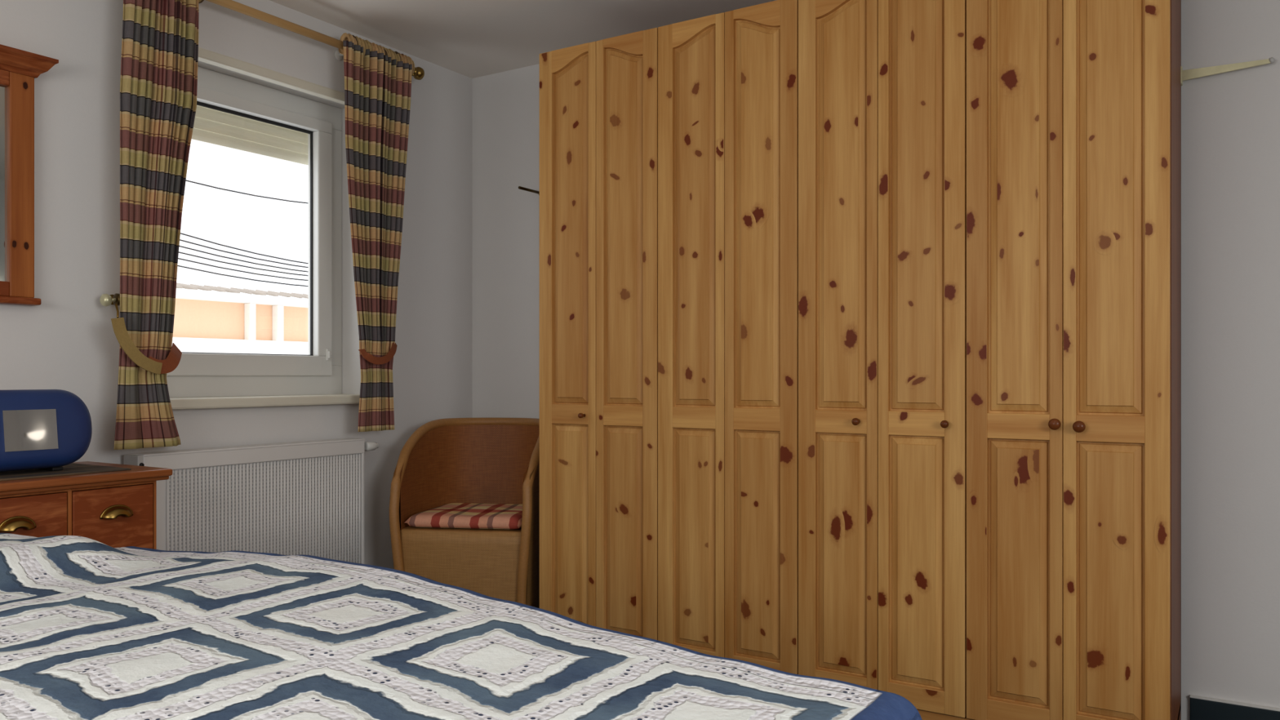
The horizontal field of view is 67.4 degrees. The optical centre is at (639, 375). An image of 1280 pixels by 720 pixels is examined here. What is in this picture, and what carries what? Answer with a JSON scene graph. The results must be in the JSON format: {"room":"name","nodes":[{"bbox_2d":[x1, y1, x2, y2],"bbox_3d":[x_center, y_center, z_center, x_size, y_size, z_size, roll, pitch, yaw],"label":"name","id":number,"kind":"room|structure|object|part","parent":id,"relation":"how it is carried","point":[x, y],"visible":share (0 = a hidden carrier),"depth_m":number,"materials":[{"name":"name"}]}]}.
{"room":"bedroom","nodes":[
{"label":"bedroom","id":0,"kind":"room"},
{"bbox_2d":[0,0,471,568],"bbox_3d":[-2.287,-0.166,2.639,0.300,2.572,5.340,0,0,32],"label":"wall","id":1,"kind":"structure","parent":0,"point":[68,342],"depth_m":3.57,"materials":[{"name":"white paint"}]},
{"bbox_2d":[0,44,58,305],"bbox_3d":[-2.070,-0.597,2.626,0.082,0.762,0.874,0,0,32],"label":"wall mirror","id":2,"kind":"object","parent":1,"relation":"attached to","point":[19,68],"visible":1,"depth_m":2.92,"materials":[{"name":"red wood"}]},
{"bbox_2d":[0,84,7,281],"bbox_3d":[-2.092,-0.579,2.640,0.005,0.602,0.648,0,0,32],"label":"mirror glass","id":3,"kind":"object","parent":2,"relation":"on","point":[3,88],"depth_m":2.90,"materials":[{"name":"white"}]},
{"bbox_3d":[-2.070,-0.948,2.626,0.082,0.060,0.874,0,0,32],"label":"cornice","id":4,"kind":"part","parent":2,"relation":"part of","materials":[{"name":"red wood"}]},
{"bbox_2d":[99,293,119,306],"bbox_3d":[-1.740,-0.246,3.153,0.081,0.046,0.086,0,0,32],"label":"curtain holdback","id":5,"kind":"object","parent":1,"relation":"attached to","point":[105,300],"visible":0.92,"depth_m":3.12,"materials":[{"name":"gold metal"}]},
{"bbox_2d":[124,437,378,564],"bbox_3d":[-1.420,0.591,3.626,0.120,0.658,1.045,0,0,32],"label":"radiator","id":6,"kind":"object","parent":1,"relation":"attached to","point":[304,497],"visible":0.56,"depth_m":3.58,"materials":[{"name":"metal"}]},
{"bbox_2d":[166,66,359,409],"bbox_3d":[-1.518,-0.522,3.738,0.275,1.285,1.060,0,0,32],"label":"window","id":7,"kind":"structure","parent":1,"relation":"in","point":[200,380],"depth_m":3.98,"materials":[{"name":"white plastic"}]},
{"bbox_2d":[191,105,307,164],"bbox_3d":[-1.655,-1.024,3.824,0.018,0.223,0.940,0,0,32],"label":"roller shutter","id":8,"kind":"object","parent":7,"relation":"attached to","point":[211,126],"visible":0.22,"depth_m":3.91,"materials":[{"name":"beige plastic"}]},
{"bbox_3d":[-1.484,0.101,3.717,0.195,0.038,1.060,0,0,32],"label":"sill","id":9,"kind":"part","parent":7,"relation":"part of","materials":[{"name":"beige plastic"}]},
{"bbox_2d":[198,47,344,104],"bbox_3d":[-1.456,-1.163,3.699,0.042,0.040,1.040,0,0,32],"label":"trim","id":10,"kind":"structure","parent":1,"relation":"attached to","point":[205,55],"depth_m":3.70,"materials":[{"name":"beige plastic"}]},
{"bbox_2d":[205,0,424,79],"bbox_3d":[-1.398,-1.333,3.645,0.138,0.056,1.492,0,0,32],"label":"curtain rod","id":11,"kind":"object","parent":1,"relation":"attached to","point":[419,73],"visible":0.73,"depth_m":3.65,"materials":[{"name":"brown wood"}]},
{"bbox_2d":[113,0,204,449],"bbox_3d":[-1.607,-0.577,3.204,0.104,1.628,0.340,0,0,32],"label":"curtain","id":12,"kind":"object","parent":11,"relation":"hanging from","point":[158,80],"visible":0.95,"depth_m":3.15,"materials":[{"name":"fabric"}]},
{"bbox_2d":[111,303,182,374],"bbox_3d":[-1.595,-0.115,3.129,0.067,0.226,0.271,0,0,27],"label":"tieback","id":13,"kind":"object","parent":12,"relation":"attached to","point":[153,365],"visible":1,"depth_m":3.07,"materials":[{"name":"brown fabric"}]},
{"bbox_3d":[-1.658,-0.204,3.040,0.012,0.048,0.036,0,0,-28],"label":"cord","id":14,"kind":"part","parent":13,"relation":"part of","materials":[{"name":"gold metal"}]},
{"bbox_2d":[337,32,414,431],"bbox_3d":[-1.100,-0.581,4.016,0.101,1.621,0.408,0,0,32],"label":"curtain","id":15,"kind":"object","parent":11,"relation":"hanging from","point":[378,78],"visible":0.97,"depth_m":3.97,"materials":[{"name":"fabric"}]},
{"bbox_2d":[358,342,397,364],"bbox_3d":[-1.071,-0.096,3.973,0.044,0.105,0.224,0,0,28],"label":"tieback","id":16,"kind":"object","parent":15,"relation":"attached to","point":[368,357],"visible":1,"depth_m":3.94,"materials":[{"name":"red fabric"}]},
{"bbox_2d":[269,0,776,78],"bbox_3d":[-0.089,-1.512,1.260,5.490,0.120,5.340,0,0,32],"label":"ceiling","id":17,"kind":"structure","parent":0,"point":[470,38],"depth_m":3.95,"materials":[{"name":"paint"}]},
{"bbox_2d":[471,0,1279,719],"bbox_3d":[1.353,-0.166,3.418,5.040,2.572,0.150,0,0,32],"label":"wall","id":18,"kind":"structure","parent":0,"point":[1230,121],"depth_m":3.04,"materials":[{"name":"white paint"}]},
{"bbox_2d":[518,186,539,195],"bbox_3d":[-0.500,-0.846,4.395,0.036,0.036,0.166,0,0,32],"label":"peg","id":19,"kind":"object","parent":18,"relation":"attached to","point":[519,187],"visible":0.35,"depth_m":4.38,"materials":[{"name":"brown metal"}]},
{"bbox_2d":[1180,57,1274,85],"bbox_3d":[1.829,-0.958,3.009,0.271,0.055,0.039,0,0,32],"label":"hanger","id":20,"kind":"object","parent":18,"relation":"attached to","point":[1188,74],"visible":0.81,"depth_m":3.00,"materials":[{"name":"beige metal"}]},
{"bbox_3d":[1.726,-0.958,3.075,0.025,0.055,0.036,0,0,32],"label":"wall plate","id":21,"kind":"part","parent":20,"relation":"part of","materials":[{"name":"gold metal"}]},
{"bbox_3d":[1.931,-0.963,2.932,0.015,0.020,0.018,0,0,32],"label":"knob","id":22,"kind":"part","parent":20,"relation":"part of","materials":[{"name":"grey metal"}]},
{"bbox_2d":[1189,694,1279,711],"bbox_3d":[2.600,1.026,2.536,1.990,0.005,0.019,0,0,32],"label":"trim","id":23,"kind":"structure","parent":18,"relation":"attached to","point":[1191,695],"depth_m":3.00,"materials":[{"name":"white plastic"}]},
{"bbox_2d":[1190,697,1279,719],"bbox_3d":[2.601,1.074,2.538,1.990,0.092,0.016,0,0,32],"label":"baseboard","id":24,"kind":"structure","parent":18,"relation":"attached to","point":[1200,709],"depth_m":3.01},
{"bbox_3d":[-0.089,1.170,1.260,5.490,0.100,5.340,0,0,32],"label":"floor","id":25,"kind":"structure","parent":0,"visible":0},
{"bbox_2d":[0,461,172,549],"bbox_3d":[-1.913,0.700,2.502,0.470,0.840,1.182,0,0,32],"label":"dresser","id":26,"kind":"object","parent":25,"relation":"on","point":[116,508],"visible":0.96,"depth_m":2.70,"materials":[{"name":"red wood"}]},
{"bbox_3d":[-1.639,0.391,2.531,0.029,0.037,0.097,0,0,32],"label":"cup handle","id":27,"kind":"part","parent":26,"relation":"part of","materials":[{"name":"gold metal"}]},
{"bbox_3d":[-1.656,0.422,2.550,0.020,0.197,0.249,0,0,32],"label":"drawer","id":28,"kind":"part","parent":26,"relation":"part of","materials":[{"name":"red wood"}]},
{"bbox_2d":[0,462,131,480],"bbox_3d":[-1.811,0.278,2.641,0.325,0.005,0.650,0,0,32],"label":"mat","id":29,"kind":"object","parent":26,"relation":"on","point":[73,468],"visible":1,"depth_m":2.74,"materials":[{"name":"brown wood"}]},
{"bbox_2d":[0,389,92,471],"bbox_3d":[-1.763,0.157,2.695,0.211,0.234,0.373,0,0,32],"label":"alarm clock","id":30,"kind":"object","parent":29,"relation":"on","point":[45,429],"visible":1,"depth_m":2.67,"materials":[{"name":"blue plastic"}]},
{"bbox_3d":[-1.520,0.422,2.766,0.020,0.197,0.233,0,0,32],"label":"drawer","id":31,"kind":"part","parent":26,"relation":"part of","materials":[{"name":"red wood"}]},
{"bbox_3d":[-1.498,0.391,2.757,0.029,0.037,0.097,0,0,32],"label":"cup handle","id":32,"kind":"part","parent":26,"relation":"part of","materials":[{"name":"gold metal"}]},
{"bbox_2d":[389,417,539,608],"bbox_3d":[-0.683,0.648,4.142,0.608,0.904,0.620,0,0,8],"label":"woven chair","id":33,"kind":"object","parent":25,"relation":"on","point":[478,460],"visible":0.67,"depth_m":3.97,"materials":[{"name":"brown wicker"}]},
{"bbox_2d":[404,502,522,528],"bbox_3d":[-0.688,0.598,4.109,0.490,0.054,0.460,0,0,8],"label":"seat cushion","id":34,"kind":"object","parent":33,"relation":"on","point":[452,515],"visible":0.87,"depth_m":3.92,"materials":[{"name":"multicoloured fabric"}]},
{"bbox_2d":[539,0,1181,719],"bbox_3d":[0.659,-0.076,3.421,2.190,2.392,0.564,0,0,32],"label":"wardrobe","id":35,"kind":"object","parent":25,"relation":"on","point":[860,321],"visible":0.92,"depth_m":3.06,"materials":[{"name":"brown wood"}]},
{"bbox_3d":[-0.279,-0.113,3.729,0.271,2.316,0.023,0,0,32],"label":"door","id":36,"kind":"part","parent":35,"relation":"part of","materials":[{"name":"brown wood"}]},
{"bbox_3d":[-0.268,-1.228,3.721,0.176,0.087,0.019,0,0,32],"label":"rail","id":37,"kind":"part","parent":35,"relation":"part of","materials":[{"name":"brown wood"}]},
{"bbox_3d":[-0.268,0.152,3.721,0.176,0.076,0.019,0,0,32],"label":"rail","id":38,"kind":"part","parent":35,"relation":"part of","materials":[{"name":"brown wood"}]},
{"bbox_3d":[-0.268,-0.562,3.720,0.176,1.355,0.016,0,0,32],"label":"panel","id":39,"kind":"part","parent":35,"relation":"part of","materials":[{"name":"brown wood"}]},
{"bbox_3d":[-0.268,0.583,3.720,0.176,0.787,0.016,0,0,32],"label":"panel","id":40,"kind":"part","parent":35,"relation":"part of","materials":[{"name":"brown wood"}]},
{"bbox_3d":[-0.222,0.154,3.661,0.020,0.020,0.034,0,0,32],"label":"knob","id":41,"kind":"part","parent":35,"relation":"part of","materials":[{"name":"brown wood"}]},
{"bbox_3d":[-0.059,0.152,3.591,0.176,0.076,0.019,0,0,32],"label":"rail","id":42,"kind":"part","parent":35,"relation":"part of","materials":[{"name":"brown wood"}]},
{"bbox_3d":[-0.059,-1.228,3.591,0.176,0.087,0.019,0,0,32],"label":"rail","id":43,"kind":"part","parent":35,"relation":"part of","materials":[{"name":"brown wood"}]},
{"bbox_3d":[-0.060,-0.562,3.590,0.176,1.355,0.016,0,0,32],"label":"panel","id":44,"kind":"part","parent":35,"relation":"part of","materials":[{"name":"brown wood"}]},
{"bbox_3d":[-0.060,0.583,3.590,0.176,0.787,0.016,0,0,32],"label":"panel","id":45,"kind":"part","parent":35,"relation":"part of","materials":[{"name":"brown wood"}]},
{"bbox_3d":[-0.048,-0.113,3.584,0.271,2.316,0.023,0,0,32],"label":"door","id":46,"kind":"part","parent":35,"relation":"part of","materials":[{"name":"brown wood"}]},
{"bbox_3d":[0.185,-0.113,3.438,0.271,2.316,0.023,0,0,32],"label":"door","id":47,"kind":"part","parent":35,"relation":"part of","materials":[{"name":"brown wood"}]},
{"bbox_3d":[0.196,-1.228,3.430,0.176,0.087,0.019,0,0,32],"label":"rail","id":48,"kind":"part","parent":35,"relation":"part of","materials":[{"name":"brown wood"}]},
{"bbox_3d":[0.196,0.152,3.430,0.176,0.076,0.019,0,0,32],"label":"rail","id":49,"kind":"part","parent":35,"relation":"part of","materials":[{"name":"brown wood"}]},
{"bbox_3d":[0.196,1.010,3.430,0.176,0.070,0.019,0,0,32],"label":"rail","id":50,"kind":"part","parent":35,"relation":"part of","materials":[{"name":"brown wood"}]},
{"bbox_3d":[0.196,-0.562,3.429,0.176,1.355,0.016,0,0,32],"label":"panel","id":51,"kind":"part","parent":35,"relation":"part of","materials":[{"name":"brown wood"}]},
{"bbox_3d":[0.196,0.583,3.429,0.176,0.787,0.016,0,0,32],"label":"panel","id":52,"kind":"part","parent":35,"relation":"part of","materials":[{"name":"brown wood"}]},
{"bbox_3d":[0.405,-1.228,3.300,0.176,0.087,0.019,0,0,32],"label":"rail","id":53,"kind":"part","parent":35,"relation":"part of","materials":[{"name":"brown wood"}]},
{"bbox_3d":[0.405,0.152,3.300,0.176,0.076,0.019,0,0,32],"label":"rail","id":54,"kind":"part","parent":35,"relation":"part of","materials":[{"name":"brown wood"}]},
{"bbox_3d":[0.405,1.010,3.300,0.176,0.070,0.019,0,0,32],"label":"rail","id":55,"kind":"part","parent":35,"relation":"part of","materials":[{"name":"brown wood"}]},
{"bbox_3d":[0.404,-0.562,3.299,0.176,1.355,0.016,0,0,32],"label":"panel","id":56,"kind":"part","parent":35,"relation":"part of","materials":[{"name":"brown wood"}]},
{"bbox_3d":[0.404,0.583,3.299,0.176,0.787,0.016,0,0,32],"label":"panel","id":57,"kind":"part","parent":35,"relation":"part of","materials":[{"name":"brown wood"}]},
{"bbox_3d":[0.416,-0.113,3.293,0.271,2.316,0.023,0,0,32],"label":"door","id":58,"kind":"part","parent":35,"relation":"part of","materials":[{"name":"brown wood"}]},
{"bbox_3d":[0.660,-1.228,3.139,0.176,0.087,0.019,0,0,32],"label":"rail","id":59,"kind":"part","parent":35,"relation":"part of","materials":[{"name":"brown wood"}]},
{"bbox_3d":[0.649,-0.113,3.147,0.271,2.316,0.023,0,0,32],"label":"door","id":60,"kind":"part","parent":35,"relation":"part of","materials":[{"name":"brown wood"}]},
{"bbox_3d":[0.660,0.152,3.139,0.176,0.076,0.019,0,0,32],"label":"rail","id":61,"kind":"part","parent":35,"relation":"part of","materials":[{"name":"brown wood"}]},
{"bbox_3d":[0.660,1.010,3.139,0.176,0.070,0.019,0,0,32],"label":"rail","id":62,"kind":"part","parent":35,"relation":"part of","materials":[{"name":"brown wood"}]},
{"bbox_3d":[0.660,-0.562,3.138,0.176,1.355,0.016,0,0,32],"label":"panel","id":63,"kind":"part","parent":35,"relation":"part of","materials":[{"name":"brown wood"}]},
{"bbox_3d":[0.660,0.583,3.138,0.176,0.787,0.016,0,0,32],"label":"panel","id":64,"kind":"part","parent":35,"relation":"part of","materials":[{"name":"brown wood"}]},
{"bbox_3d":[0.696,0.149,3.085,0.024,0.024,0.034,0,0,32],"label":"knob","id":65,"kind":"part","parent":35,"relation":"part of","materials":[{"name":"brown wood"}]},
{"bbox_3d":[0.868,0.152,3.009,0.176,0.076,0.020,0,0,32],"label":"rail","id":66,"kind":"part","parent":35,"relation":"part of","materials":[{"name":"brown wood"}]},
{"bbox_3d":[0.868,1.010,3.009,0.176,0.070,0.020,0,0,32],"label":"rail","id":67,"kind":"part","parent":35,"relation":"part of","materials":[{"name":"brown wood"}]},
{"bbox_3d":[0.868,-0.562,3.008,0.176,1.355,0.016,0,0,32],"label":"panel","id":68,"kind":"part","parent":35,"relation":"part of","materials":[{"name":"brown wood"}]},
{"bbox_3d":[0.868,0.583,3.008,0.176,0.787,0.016,0,0,32],"label":"panel","id":69,"kind":"part","parent":35,"relation":"part of","materials":[{"name":"brown wood"}]},
{"bbox_3d":[0.880,-0.113,3.002,0.271,2.316,0.023,0,0,32],"label":"door","id":70,"kind":"part","parent":35,"relation":"part of","materials":[{"name":"brown wood"}]},
{"bbox_3d":[0.934,0.150,2.935,0.024,0.024,0.034,0,0,32],"label":"knob","id":71,"kind":"part","parent":35,"relation":"part of","materials":[{"name":"brown wood"}]},
{"bbox_3d":[1.113,-0.113,2.856,0.271,2.316,0.023,0,0,32],"label":"door","id":72,"kind":"part","parent":35,"relation":"part of","materials":[{"name":"brown wood"}]},
{"bbox_3d":[1.124,0.152,2.849,0.176,0.076,0.019,0,0,32],"label":"rail","id":73,"kind":"part","parent":35,"relation":"part of","materials":[{"name":"brown wood"}]},
{"bbox_3d":[1.124,1.010,2.849,0.176,0.070,0.019,0,0,32],"label":"rail","id":74,"kind":"part","parent":35,"relation":"part of","materials":[{"name":"brown wood"}]},
{"bbox_3d":[1.123,-0.562,2.847,0.176,1.355,0.016,0,0,32],"label":"panel","id":75,"kind":"part","parent":35,"relation":"part of","materials":[{"name":"brown wood"}]},
{"bbox_3d":[1.124,0.583,2.848,0.176,0.787,0.016,0,0,32],"label":"panel","id":76,"kind":"part","parent":35,"relation":"part of","materials":[{"name":"brown wood"}]},
{"bbox_3d":[1.198,0.141,2.769,0.033,0.033,0.034,0,0,32],"label":"knob","id":77,"kind":"part","parent":35,"relation":"part of","materials":[{"name":"brown wood"}]},
{"bbox_3d":[1.253,0.147,2.735,0.033,0.033,0.034,0,0,32],"label":"knob","id":78,"kind":"part","parent":35,"relation":"part of","materials":[{"name":"brown wood"}]},
{"bbox_3d":[1.332,1.010,2.718,0.176,0.070,0.019,0,0,32],"label":"rail","id":79,"kind":"part","parent":35,"relation":"part of","materials":[{"name":"brown wood"}]},
{"bbox_3d":[1.332,0.152,2.718,0.176,0.076,0.019,0,0,32],"label":"rail","id":80,"kind":"part","parent":35,"relation":"part of","materials":[{"name":"brown wood"}]},
{"bbox_3d":[1.332,-0.562,2.717,0.176,1.355,0.016,0,0,32],"label":"panel","id":81,"kind":"part","parent":35,"relation":"part of","materials":[{"name":"brown wood"}]},
{"bbox_3d":[1.332,0.583,2.717,0.176,0.787,0.016,0,0,32],"label":"panel","id":82,"kind":"part","parent":35,"relation":"part of","materials":[{"name":"brown wood"}]},
{"bbox_3d":[1.344,-0.113,2.711,0.271,2.316,0.023,0,0,32],"label":"door","id":83,"kind":"part","parent":35,"relation":"part of","materials":[{"name":"brown wood"}]},
{"bbox_3d":[-0.963,0.807,1.268,2.060,0.627,1.545,0,0,32],"label":"bed","id":84,"kind":"object","parent":25,"relation":"on","visible":0},
{"bbox_2d":[0,533,921,719],"bbox_3d":[-0.879,0.614,1.311,2.164,0.512,1.730,0,0,32],"label":"quilt","id":85,"kind":"object","parent":84,"relation":"on","point":[91,629],"visible":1,"depth_m":1.44,"materials":[{"name":"fabric"}]},
{"label":"outside","id":86,"kind":"structure","parent":0,"visible":0},
{"bbox_2d":[172,282,307,355],"bbox_3d":[-6.376,0.864,15.805,4.400,4.272,12.400,0,0,32],"label":"neighbouring house","id":87,"kind":"structure","parent":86,"point":[206,320],"depth_m":13.46,"materials":[{"name":"orange paint"}]},
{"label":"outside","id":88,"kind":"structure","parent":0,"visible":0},
{"bbox_2d":[186,179,307,204],"bbox_3d":[-4.373,-2.103,10.905,0.016,0.140,3.736,0,0,32],"label":"overhead cable","id":89,"kind":"object","parent":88,"point":[186,180],"visible":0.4,"depth_m":10.78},
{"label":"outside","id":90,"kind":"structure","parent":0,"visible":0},
{"bbox_2d":[180,232,307,263],"bbox_3d":[-4.412,-1.516,11.033,0.016,0.357,3.831,0,0,32],"label":"overhead cable","id":91,"kind":"object","parent":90,"point":[180,233],"visible":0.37,"depth_m":10.87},
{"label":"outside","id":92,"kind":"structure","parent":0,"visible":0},
{"bbox_2d":[179,239,307,267],"bbox_3d":[-4.458,-1.467,11.148,0.016,0.315,3.871,0,0,32],"label":"overhead cable","id":93,"kind":"object","parent":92,"point":[180,239],"visible":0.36,"depth_m":10.98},
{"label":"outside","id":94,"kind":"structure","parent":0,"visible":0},
{"bbox_2d":[179,245,307,272],"bbox_3d":[-4.504,-1.417,11.263,0.016,0.291,3.911,0,0,32],"label":"overhead cable","id":95,"kind":"object","parent":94,"point":[180,246],"visible":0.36,"depth_m":11.10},
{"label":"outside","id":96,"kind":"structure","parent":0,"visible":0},
{"bbox_2d":[178,251,307,275],"bbox_3d":[-4.550,-1.368,11.378,0.016,0.258,3.950,0,0,32],"label":"overhead cable","id":97,"kind":"object","parent":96,"point":[179,251],"visible":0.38,"depth_m":11.18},
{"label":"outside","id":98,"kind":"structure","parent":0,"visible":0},
{"bbox_2d":[177,257,307,280],"bbox_3d":[-4.595,-1.312,11.492,0.016,0.244,3.990,0,0,32],"label":"overhead cable","id":99,"kind":"object","parent":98,"point":[178,258],"visible":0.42,"depth_m":11.29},
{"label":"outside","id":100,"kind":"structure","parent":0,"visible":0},
{"bbox_2d":[177,265,307,286],"bbox_3d":[-4.641,-1.244,11.607,0.016,0.233,4.030,0,0,32],"label":"overhead cable","id":101,"kind":"object","parent":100,"point":[178,265],"visible":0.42,"depth_m":11.40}
]}

